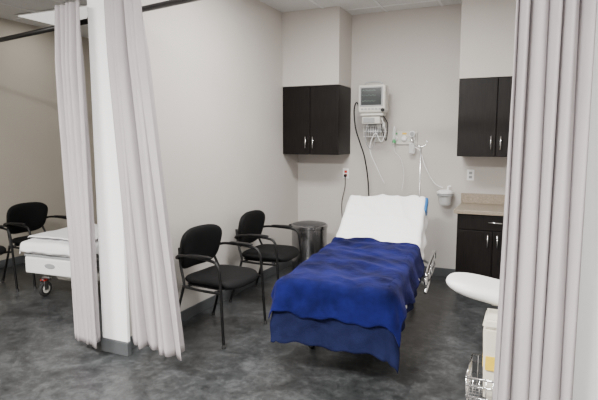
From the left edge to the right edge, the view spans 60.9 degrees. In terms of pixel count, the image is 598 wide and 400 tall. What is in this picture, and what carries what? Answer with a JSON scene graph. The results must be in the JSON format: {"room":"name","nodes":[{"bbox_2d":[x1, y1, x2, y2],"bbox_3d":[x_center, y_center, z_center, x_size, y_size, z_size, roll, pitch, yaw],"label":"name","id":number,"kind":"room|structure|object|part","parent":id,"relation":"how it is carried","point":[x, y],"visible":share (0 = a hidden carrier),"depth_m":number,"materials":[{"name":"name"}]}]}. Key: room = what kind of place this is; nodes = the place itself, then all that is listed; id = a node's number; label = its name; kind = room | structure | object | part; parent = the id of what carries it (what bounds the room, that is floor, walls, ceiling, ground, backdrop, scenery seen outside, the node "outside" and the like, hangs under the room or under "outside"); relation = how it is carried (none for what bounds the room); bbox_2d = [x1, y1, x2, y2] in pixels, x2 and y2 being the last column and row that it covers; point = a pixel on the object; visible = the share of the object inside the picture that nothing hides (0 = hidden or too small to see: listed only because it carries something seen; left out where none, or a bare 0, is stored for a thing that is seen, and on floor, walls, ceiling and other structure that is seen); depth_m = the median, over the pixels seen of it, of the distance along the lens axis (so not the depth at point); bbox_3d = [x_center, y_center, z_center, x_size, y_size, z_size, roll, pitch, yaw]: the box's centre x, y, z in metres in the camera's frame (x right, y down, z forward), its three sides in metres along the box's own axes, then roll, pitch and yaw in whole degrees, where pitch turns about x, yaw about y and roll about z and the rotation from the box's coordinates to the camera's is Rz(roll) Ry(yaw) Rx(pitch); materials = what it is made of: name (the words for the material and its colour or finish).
{"room":"hospital ward","nodes":[
{"label":"hospital ward","id":0,"kind":"room"},
{"bbox_2d":[0,18,97,259],"bbox_3d":[-3.561,-0.695,6.348,0.140,3.000,2.970,3,7,24],"label":"wall","id":1,"kind":"structure","parent":0,"point":[31,169],"depth_m":6.48,"materials":[{"name":"beige paint"}]},
{"bbox_2d":[0,255,25,268],"bbox_3d":[-3.491,0.748,6.486,0.012,0.100,2.970,3,7,24],"label":"baseboard","id":2,"kind":"structure","parent":1,"relation":"attached to","point":[20,259],"depth_m":6.33,"materials":[{"name":"plastic"}]},
{"bbox_2d":[0,16,87,41],"bbox_3d":[-2.683,-1.349,4.371,3.036,0.080,0.082,4,8,34],"label":"curtain rod","id":3,"kind":"object","parent":1,"relation":"attached to","point":[82,21],"visible":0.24,"depth_m":3.94,"materials":[{"name":"brown metal"}]},
{"bbox_2d":[55,0,100,348],"bbox_3d":[-1.541,-0.148,3.611,0.334,2.388,0.164,4,8,30],"label":"privacy curtain","id":4,"kind":"object","parent":3,"relation":"hanging from","point":[69,60],"visible":1,"depth_m":3.55,"materials":[{"name":"fabric"}]},
{"bbox_2d":[127,0,297,335],"bbox_3d":[-0.720,-0.537,5.005,0.150,3.000,3.130,3,7,24],"label":"wall","id":5,"kind":"structure","parent":0,"point":[216,65],"depth_m":4.76,"materials":[{"name":"white paint"}]},
{"bbox_2d":[87,0,129,341],"bbox_3d":[-1.338,-0.418,3.560,0.240,2.900,0.030,3,7,24],"label":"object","id":6,"kind":"structure","parent":5,"relation":"attached to","point":[111,239],"depth_m":3.59,"materials":[{"name":"white paint"}]},
{"bbox_2d":[101,337,131,356],"bbox_3d":[-1.340,1.072,3.730,0.254,0.100,0.040,3,7,24],"label":"baseboard","id":7,"kind":"structure","parent":6,"relation":"attached to","point":[107,345],"depth_m":3.70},
{"bbox_2d":[130,260,291,349],"bbox_3d":[-0.649,0.907,5.136,0.012,0.100,3.118,3,7,24],"label":"baseboard","id":8,"kind":"structure","parent":5,"relation":"attached to","point":[198,308],"depth_m":4.77,"materials":[{"name":"plastic"}]},
{"bbox_2d":[0,0,442,37],"bbox_3d":[-1.020,-1.744,2.440,9.200,0.006,7.770,3,7,24],"label":"trim","id":9,"kind":"structure","parent":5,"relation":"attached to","point":[312,1],"depth_m":5.50,"materials":[{"name":"white"}]},
{"bbox_2d":[0,0,461,37],"bbox_3d":[-0.995,-1.783,2.491,9.200,0.060,7.890,3,7,24],"label":"ceiling","id":10,"kind":"structure","parent":0,"point":[8,12],"depth_m":5.52,"materials":[{"name":"tile"}]},
{"bbox_2d":[14,5,87,24],"bbox_3d":[-2.626,-2.144,5.940,1.210,0.013,0.620,3,7,24],"label":"ceiling light","id":11,"kind":"object","parent":10,"relation":"in","point":[47,16],"depth_m":5.88,"materials":[{"name":"white plastic"}]},
{"bbox_2d":[0,263,496,399],"bbox_3d":[-0.995,1.256,2.848,9.200,0.060,7.890,3,7,24],"label":"floor","id":12,"kind":"structure","parent":0,"point":[41,357],"depth_m":3.62,"materials":[{"name":"concrete"}]},
{"bbox_2d":[0,225,18,291],"bbox_3d":[-3.258,0.539,5.029,0.565,0.856,0.620,3,7,24],"label":"chair","id":13,"kind":"object","parent":12,"relation":"on","point":[2,248],"visible":1,"depth_m":5.19,"materials":[{"name":"black metal"}]},
{"bbox_3d":[-3.220,0.516,5.009,0.480,0.087,0.500,3,7,24],"label":"seat","id":14,"kind":"part","parent":13,"relation":"part of","materials":[{"name":"black fabric"}]},
{"bbox_2d":[1,202,66,288],"bbox_3d":[-2.893,0.463,5.672,0.565,0.856,0.620,3,7,24],"label":"chair","id":15,"kind":"object","parent":12,"relation":"on","point":[29,216],"visible":0.68,"depth_m":5.66,"materials":[{"name":"black fabric"}]},
{"bbox_3d":[-3.178,0.550,5.556,0.137,0.695,0.103,3,7,24],"label":"leg","id":16,"kind":"part","parent":15,"relation":"part of","materials":[{"name":"black plastic"}]},
{"bbox_3d":[-2.988,0.577,5.423,0.509,0.665,0.064,4,8,32],"label":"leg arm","id":17,"kind":"part","parent":15,"relation":"part of","materials":[{"name":"black plastic"}]},
{"bbox_3d":[-2.855,0.441,5.652,0.480,0.087,0.500,3,7,24],"label":"seat","id":18,"kind":"part","parent":15,"relation":"part of","materials":[{"name":"black fabric"}]},
{"bbox_3d":[-3.072,0.202,5.722,0.089,0.350,0.514,16,12,22],"label":"backrest","id":19,"kind":"part","parent":15,"relation":"part of","materials":[{"name":"black fabric"}]},
{"bbox_2d":[19,224,99,295],"bbox_3d":[-1.949,0.477,5.761,0.975,0.808,2.178,3,7,21],"label":"stretcher","id":20,"kind":"object","parent":12,"relation":"on","point":[47,253],"visible":0.21,"depth_m":4.84,"materials":[{"name":"white"}]},
{"bbox_3d":[-2.508,0.776,5.047,0.111,0.058,0.034,3,7,21],"label":"caster arm","id":21,"kind":"part","parent":20,"relation":"part of","materials":[{"name":"metal"}]},
{"bbox_3d":[-1.959,0.260,5.709,0.690,0.312,2.054,3,7,21],"label":"mattress","id":22,"kind":"part","parent":20,"relation":"part of","materials":[{"name":"white fabric"}]},
{"bbox_3d":[-2.318,0.633,4.811,0.680,0.160,0.050,3,7,21],"label":"foot panel","id":23,"kind":"part","parent":20,"relation":"part of","materials":[{"name":"white plastic"}]},
{"bbox_2d":[175,224,266,348],"bbox_3d":[-0.657,0.643,4.142,0.565,0.856,0.620,4,8,28],"label":"chair","id":24,"kind":"object","parent":12,"relation":"on","point":[199,244],"visible":0.99,"depth_m":4.07,"materials":[{"name":"black fabric"}]},
{"bbox_3d":[-0.949,0.727,4.046,0.137,0.695,0.103,4,8,28],"label":"leg","id":25,"kind":"part","parent":24,"relation":"part of","materials":[{"name":"black plastic"}]},
{"bbox_3d":[-0.769,0.756,3.901,0.509,0.665,0.064,5,8,36],"label":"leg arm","id":26,"kind":"part","parent":24,"relation":"part of","materials":[{"name":"black plastic"}]},
{"bbox_3d":[-0.748,0.690,3.888,0.397,0.026,0.022,4,8,33],"label":"rail","id":27,"kind":"part","parent":24,"relation":"part of","materials":[{"name":"black plastic"}]},
{"bbox_3d":[-0.830,0.381,4.204,0.089,0.350,0.514,17,14,26],"label":"backrest","id":28,"kind":"part","parent":24,"relation":"part of","materials":[{"name":"black fabric"}]},
{"bbox_3d":[-0.733,0.680,4.450,0.137,0.695,0.103,4,8,28],"label":"leg","id":29,"kind":"part","parent":24,"relation":"part of","materials":[{"name":"black plastic"}]},
{"bbox_3d":[-0.619,0.621,4.119,0.480,0.087,0.500,4,8,28],"label":"seat","id":30,"kind":"part","parent":24,"relation":"part of","materials":[{"name":"black fabric"}]},
{"bbox_3d":[-0.510,0.699,4.385,0.509,0.665,0.064,2,7,20],"label":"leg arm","id":31,"kind":"part","parent":24,"relation":"part of","materials":[{"name":"black plastic"}]},
{"bbox_2d":[229,210,301,302],"bbox_3d":[-0.312,0.541,5.008,0.565,0.856,0.620,3,7,22],"label":"chair","id":32,"kind":"object","parent":12,"relation":"on","point":[251,225],"visible":0.91,"depth_m":4.90,"materials":[{"name":"black fabric"}]},
{"bbox_3d":[-0.592,0.629,4.882,0.137,0.695,0.103,3,7,22],"label":"leg","id":33,"kind":"part","parent":32,"relation":"part of","materials":[{"name":"black plastic"}]},
{"bbox_3d":[-0.494,0.281,5.051,0.089,0.350,0.514,15,12,20],"label":"backrest","id":34,"kind":"part","parent":32,"relation":"part of","materials":[{"name":"black fabric"}]},
{"bbox_3d":[-0.398,0.656,4.756,0.509,0.665,0.064,4,8,30],"label":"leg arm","id":35,"kind":"part","parent":32,"relation":"part of","materials":[{"name":"black plastic"}]},
{"bbox_3d":[-0.376,0.589,4.746,0.397,0.026,0.022,3,8,27],"label":"rail","id":36,"kind":"part","parent":32,"relation":"part of","materials":[{"name":"black plastic"}]},
{"bbox_3d":[-0.420,0.579,5.306,0.137,0.695,0.103,3,7,22],"label":"leg","id":37,"kind":"part","parent":32,"relation":"part of","materials":[{"name":"black plastic"}]},
{"bbox_3d":[-0.273,0.519,4.989,0.480,0.087,0.500,3,7,22],"label":"seat","id":38,"kind":"part","parent":32,"relation":"part of","materials":[{"name":"black fabric"}]},
{"bbox_3d":[-0.191,0.596,5.264,0.509,0.665,0.064,2,7,14],"label":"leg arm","id":39,"kind":"part","parent":32,"relation":"part of","materials":[{"name":"black plastic"}]},
{"bbox_2d":[289,220,327,270],"bbox_3d":[0.122,0.565,5.694,0.412,0.650,0.424,-3,7,-23],"label":"step trash can","id":40,"kind":"object","parent":12,"relation":"on","point":[313,234],"visible":0.55,"depth_m":5.52,"materials":[{"name":"metal"}]},
{"bbox_3d":[0.116,0.285,5.668,0.408,0.043,0.408,3,7,24],"label":"lid","id":41,"kind":"part","parent":40,"relation":"part of","materials":[{"name":"metal"}]},
{"bbox_3d":[0.116,0.254,5.665,0.376,0.026,0.376,3,7,24],"label":"lid","id":42,"kind":"part","parent":40,"relation":"part of","materials":[{"name":"grey metal"}]},
{"bbox_2d":[268,141,435,373],"bbox_3d":[0.536,0.304,4.087,0.975,1.542,2.228,2,7,19],"label":"stretcher","id":43,"kind":"object","parent":12,"relation":"on","point":[355,295],"visible":1,"depth_m":3.25,"materials":[{"name":"blue fabric"}]},
{"bbox_2d":[268,237,424,347],"bbox_3d":[0.441,0.592,3.812,0.896,0.356,1.532,2,7,19],"label":"blanket","id":44,"kind":"object","parent":43,"relation":"on","point":[355,291],"depth_m":3.20,"materials":[{"name":"blue fabric"}]},
{"bbox_3d":[1.205,0.065,4.872,0.050,0.075,0.210,2,38,19],"label":"head handle","id":45,"kind":"part","parent":43,"relation":"part of","materials":[{"name":"blue plastic"}]},
{"bbox_3d":[1.152,0.674,4.463,0.024,0.023,0.980,2,7,19],"label":"rail","id":46,"kind":"part","parent":43,"relation":"part of","materials":[{"name":"silver metal"}]},
{"bbox_3d":[1.152,0.566,4.450,0.025,0.104,1.005,2,7,19],"label":"rail","id":47,"kind":"part","parent":43,"relation":"part of","materials":[{"name":"silver metal"}]},
{"bbox_2d":[446,272,499,399],"bbox_3d":[1.008,0.839,2.746,0.464,0.792,0.556,3,7,24],"label":"cart","id":48,"kind":"object","parent":12,"relation":"on","point":[485,289],"visible":0.56,"depth_m":2.72,"materials":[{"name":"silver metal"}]},
{"bbox_2d":[446,272,499,305],"bbox_3d":[1.051,0.501,2.806,0.470,0.095,0.340,13,11,22],"label":"tray","id":49,"kind":"object","parent":48,"relation":"on","point":[485,289],"depth_m":2.73,"materials":[{"name":"white plastic"}]},
{"bbox_2d":[465,353,493,399],"bbox_3d":[1.018,0.946,2.650,0.261,0.170,0.366,3,7,24],"label":"basket","id":50,"kind":"object","parent":48,"relation":"on","point":[469,379],"depth_m":2.62,"materials":[{"name":"silver metal"}]},
{"bbox_2d":[482,308,497,399],"bbox_3d":[1.038,0.804,2.615,0.181,0.437,0.198,3,7,24],"label":"sharps container","id":51,"kind":"object","parent":48,"relation":"in","point":[490,319],"visible":0.41,"depth_m":2.55,"materials":[{"name":"beige plastic"}]},
{"bbox_3d":[1.038,0.611,2.593,0.181,0.045,0.196,3,7,24],"label":"lid","id":52,"kind":"part","parent":51,"relation":"part of","materials":[{"name":"beige plastic"}]},
{"bbox_2d":[454,193,504,279],"bbox_3d":[2.009,0.452,5.279,0.728,0.970,0.618,3,7,24],"label":"base cabinet","id":53,"kind":"object","parent":12,"relation":"on","point":[480,217],"visible":0.51,"depth_m":5.09,"materials":[{"name":"brown laminate"}]},
{"bbox_3d":[1.755,0.577,5.122,0.339,0.548,0.020,3,7,24],"label":"door panel","id":54,"kind":"part","parent":53,"relation":"part of","materials":[{"name":"brown laminate"}]},
{"bbox_2d":[454,203,503,215],"bbox_3d":[2.009,0.100,5.238,0.728,0.040,0.618,3,7,24],"label":"countertop","id":55,"kind":"structure","parent":53,"relation":"on","point":[463,208],"depth_m":5.10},
{"bbox_3d":[1.917,0.231,5.009,0.693,0.152,0.020,3,7,24],"label":"drawer","id":56,"kind":"part","parent":53,"relation":"part of","materials":[{"name":"brown laminate"}]},
{"bbox_3d":[2.074,0.594,4.981,0.348,0.548,0.020,3,7,24],"label":"door panel","id":57,"kind":"part","parent":53,"relation":"part of","materials":[{"name":"brown laminate"}]},
{"bbox_2d":[298,4,506,268],"bbox_3d":[0.585,-0.677,6.194,9.200,3.000,0.120,3,7,24],"label":"wall","id":58,"kind":"structure","parent":0,"point":[415,52],"depth_m":5.79,"materials":[{"name":"paint"}]},
{"bbox_2d":[283,85,350,154],"bbox_3d":[0.206,-0.931,6.004,0.689,0.778,0.475,3,7,24],"label":"upper cabinet","id":59,"kind":"object","parent":58,"relation":"attached to","point":[316,119],"depth_m":5.82,"materials":[{"name":"black wood"}]},
{"bbox_2d":[282,6,351,87],"bbox_3d":[0.213,-1.736,5.928,0.695,0.835,0.440,3,7,24],"label":"soffit","id":60,"kind":"structure","parent":58,"relation":"attached to","point":[317,43],"depth_m":5.73,"materials":[{"name":"white paint"}]},
{"bbox_2d":[341,174,346,211],"bbox_3d":[0.545,-0.038,6.192,0.060,0.550,0.028,3,7,24],"label":"power cord","id":61,"kind":"object","parent":58,"relation":"attached to","point":[345,175],"visible":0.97,"depth_m":6.18,"materials":[{"name":"black plastic"}]},
{"bbox_2d":[343,168,348,177],"bbox_3d":[0.567,-0.322,6.170,0.076,0.120,0.012,3,7,24],"label":"wall outlet","id":62,"kind":"object","parent":58,"relation":"attached to","point":[345,170],"visible":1,"depth_m":6.17,"materials":[{"name":"white plastic"}]},
{"bbox_2d":[353,81,387,195],"bbox_3d":[0.837,-0.685,5.818,0.417,1.306,0.363,3,7,24],"label":"patient monitor","id":63,"kind":"object","parent":58,"relation":"attached to","point":[372,103],"visible":1,"depth_m":5.65,"materials":[{"name":"plastic"}]},
{"bbox_2d":[360,113,385,115],"bbox_3d":[0.835,-0.957,5.713,0.260,0.028,0.150,3,7,24],"label":"tray","id":64,"kind":"object","parent":63,"relation":"on","point":[362,114],"depth_m":5.65,"materials":[{"name":"plastic"}]},
{"bbox_3d":[0.829,-1.125,5.679,0.310,0.310,0.160,3,7,24],"label":"casing","id":65,"kind":"part","parent":63,"relation":"part of","materials":[{"name":"plastic"}]},
{"bbox_3d":[0.833,-1.296,5.668,0.218,0.057,0.020,3,7,24],"label":"carry handle","id":66,"kind":"part","parent":63,"relation":"part of","materials":[{"name":"grey plastic"}]},
{"bbox_2d":[392,126,442,190],"bbox_3d":[1.327,-0.465,5.740,0.602,0.726,0.142,3,7,24],"label":"outlets","id":67,"kind":"object","parent":58,"relation":"attached to","point":[398,137],"visible":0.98,"depth_m":5.79,"materials":[{"name":"plastic"}]},
{"bbox_3d":[1.209,-0.710,5.832,0.290,0.150,0.018,3,7,24],"label":"panel","id":68,"kind":"part","parent":67,"relation":"part of","materials":[{"name":"plastic"}]},
{"bbox_2d":[409,143,414,153],"bbox_3d":[1.274,-0.585,5.747,0.076,0.120,0.076,3,7,24],"label":"canister","id":69,"kind":"object","parent":67,"relation":"on","point":[411,145],"depth_m":5.72,"materials":[{"name":"white plastic"}]},
{"bbox_2d":[424,266,454,276],"bbox_3d":[0.901,0.788,6.152,2.010,0.100,0.012,3,7,24],"label":"baseboard","id":70,"kind":"structure","parent":58,"relation":"attached to","point":[444,272],"depth_m":5.82,"materials":[{"name":"plastic"}]},
{"bbox_2d":[437,185,453,204],"bbox_3d":[1.615,-0.056,5.626,0.183,0.219,0.201,3,7,24],"label":"canister","id":71,"kind":"object","parent":58,"relation":"attached to","point":[444,195],"visible":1,"depth_m":5.57,"materials":[{"name":"plastic"}]},
{"bbox_2d":[467,170,473,180],"bbox_3d":[1.882,-0.274,5.586,0.076,0.120,0.012,3,7,24],"label":"wall outlet","id":72,"kind":"object","parent":58,"relation":"attached to","point":[470,173],"visible":1,"depth_m":5.58,"materials":[{"name":"white plastic"}]},
{"bbox_2d":[461,193,504,204],"bbox_3d":[2.130,-0.007,5.499,0.728,0.110,0.023,3,7,24],"label":"backsplash","id":73,"kind":"structure","parent":58,"relation":"attached to","point":[498,199],"depth_m":5.54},
{"bbox_2d":[457,77,511,156],"bbox_3d":[2.031,-0.836,5.197,0.739,0.778,0.475,3,7,24],"label":"upper cabinet","id":74,"kind":"object","parent":58,"relation":"attached to","point":[484,106],"depth_m":5.06,"materials":[{"name":"black wood"}]},
{"bbox_2d":[459,0,515,78],"bbox_3d":[2.045,-1.641,5.118,0.755,0.835,0.440,3,7,24],"label":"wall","id":75,"kind":"structure","parent":0,"point":[487,26],"depth_m":4.97,"materials":[{"name":"white paint"}]},
{"bbox_3d":[1.871,-0.377,3.641,0.240,3.000,3.530,3,7,24],"label":"wall","id":76,"kind":"structure","parent":0,"visible":0},
{"bbox_2d":[142,0,199,12],"bbox_3d":[-0.121,-1.149,2.663,2.711,0.080,0.082,4,8,34],"label":"curtain rod","id":77,"kind":"object","parent":76,"relation":"attached to","point":[168,3],"visible":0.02,"depth_m":3.12,"materials":[{"name":"brown metal"}]},
{"bbox_2d":[104,0,184,360],"bbox_3d":[-0.987,-0.157,3.256,0.668,2.288,0.150,4,8,32],"label":"privacy curtain","id":78,"kind":"object","parent":77,"relation":"hanging from","point":[153,291],"visible":1,"depth_m":3.22,"materials":[{"name":"fabric"}]},
{"bbox_2d":[492,0,597,399],"bbox_3d":[0.939,0.024,1.977,0.299,2.348,0.150,3,7,24],"label":"privacy curtain","id":79,"kind":"object","parent":77,"relation":"hanging from","point":[554,40],"visible":1,"depth_m":1.94,"materials":[{"name":"fabric"}]},
{"bbox_2d":[572,1,597,399],"bbox_3d":[1.164,-0.236,2.010,0.320,2.900,0.045,3,7,24],"label":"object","id":80,"kind":"structure","parent":76,"relation":"attached to","point":[585,384],"depth_m":2.05,"materials":[{"name":"white fabric"}]}
]}

